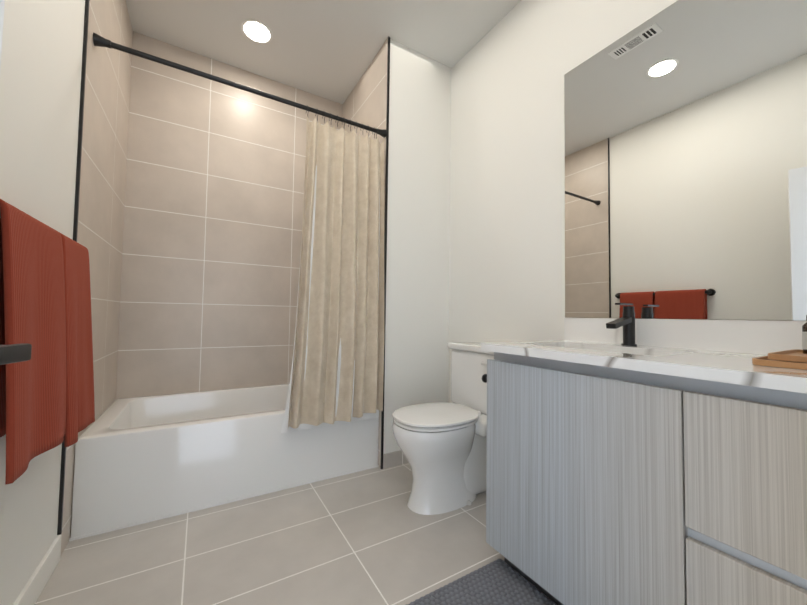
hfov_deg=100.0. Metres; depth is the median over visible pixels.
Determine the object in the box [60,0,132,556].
wall tile
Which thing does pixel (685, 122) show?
mirror
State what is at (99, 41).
rail
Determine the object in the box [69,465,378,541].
baseboard strip
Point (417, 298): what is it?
wall
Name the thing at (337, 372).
shower curtain
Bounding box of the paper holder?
[482,374,486,382]
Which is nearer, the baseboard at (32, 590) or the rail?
the baseboard at (32, 590)
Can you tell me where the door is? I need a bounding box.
[0,0,31,364]
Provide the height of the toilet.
0.847 m
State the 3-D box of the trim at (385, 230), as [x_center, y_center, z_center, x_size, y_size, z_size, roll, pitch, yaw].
[-0.121,-0.368,2.276,0.014,2.920,0.011,2,-3,-31]
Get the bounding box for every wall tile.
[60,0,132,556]
[116,31,342,398]
[342,39,387,466]
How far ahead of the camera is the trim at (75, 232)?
1.43 m
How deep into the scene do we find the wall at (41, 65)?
1.11 m
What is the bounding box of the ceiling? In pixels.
[125,0,520,103]
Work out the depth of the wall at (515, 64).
2.03 m
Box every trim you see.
[57,0,89,534]
[380,36,389,468]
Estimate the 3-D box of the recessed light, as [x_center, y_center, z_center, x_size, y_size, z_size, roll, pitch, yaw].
[-0.995,-1.838,2.301,0.196,0.005,0.196,2,-3,-34]
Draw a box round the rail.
[93,32,385,137]
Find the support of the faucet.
on the bathroom vanity
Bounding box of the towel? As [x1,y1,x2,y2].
[0,199,94,484]
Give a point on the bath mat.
(498, 582)
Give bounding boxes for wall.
[0,0,84,604]
[383,39,450,453]
[448,0,794,402]
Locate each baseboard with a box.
[13,535,61,604]
[383,450,408,468]
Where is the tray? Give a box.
[752,315,806,369]
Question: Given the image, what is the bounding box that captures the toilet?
[392,342,493,514]
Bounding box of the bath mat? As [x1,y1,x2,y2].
[406,559,555,604]
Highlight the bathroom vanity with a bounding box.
[481,318,806,604]
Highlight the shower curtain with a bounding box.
[281,105,383,432]
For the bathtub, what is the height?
0.437 m
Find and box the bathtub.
[71,384,378,537]
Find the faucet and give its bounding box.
[606,303,636,345]
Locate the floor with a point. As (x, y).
(367, 537)
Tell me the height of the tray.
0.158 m
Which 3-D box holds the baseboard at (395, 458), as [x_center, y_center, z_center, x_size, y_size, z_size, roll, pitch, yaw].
[0.097,1.055,2.365,0.543,0.090,0.011,2,-3,-31]
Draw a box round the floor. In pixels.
[35,463,556,604]
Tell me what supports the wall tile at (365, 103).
attached to the wall at (417, 298)
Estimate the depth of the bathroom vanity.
0.94 m
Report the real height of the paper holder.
0.048 m
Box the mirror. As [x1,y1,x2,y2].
[564,0,806,320]
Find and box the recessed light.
[241,19,272,43]
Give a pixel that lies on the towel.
(47, 402)
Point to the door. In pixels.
(14, 353)
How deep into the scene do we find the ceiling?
2.29 m
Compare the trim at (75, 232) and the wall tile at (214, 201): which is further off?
the wall tile at (214, 201)

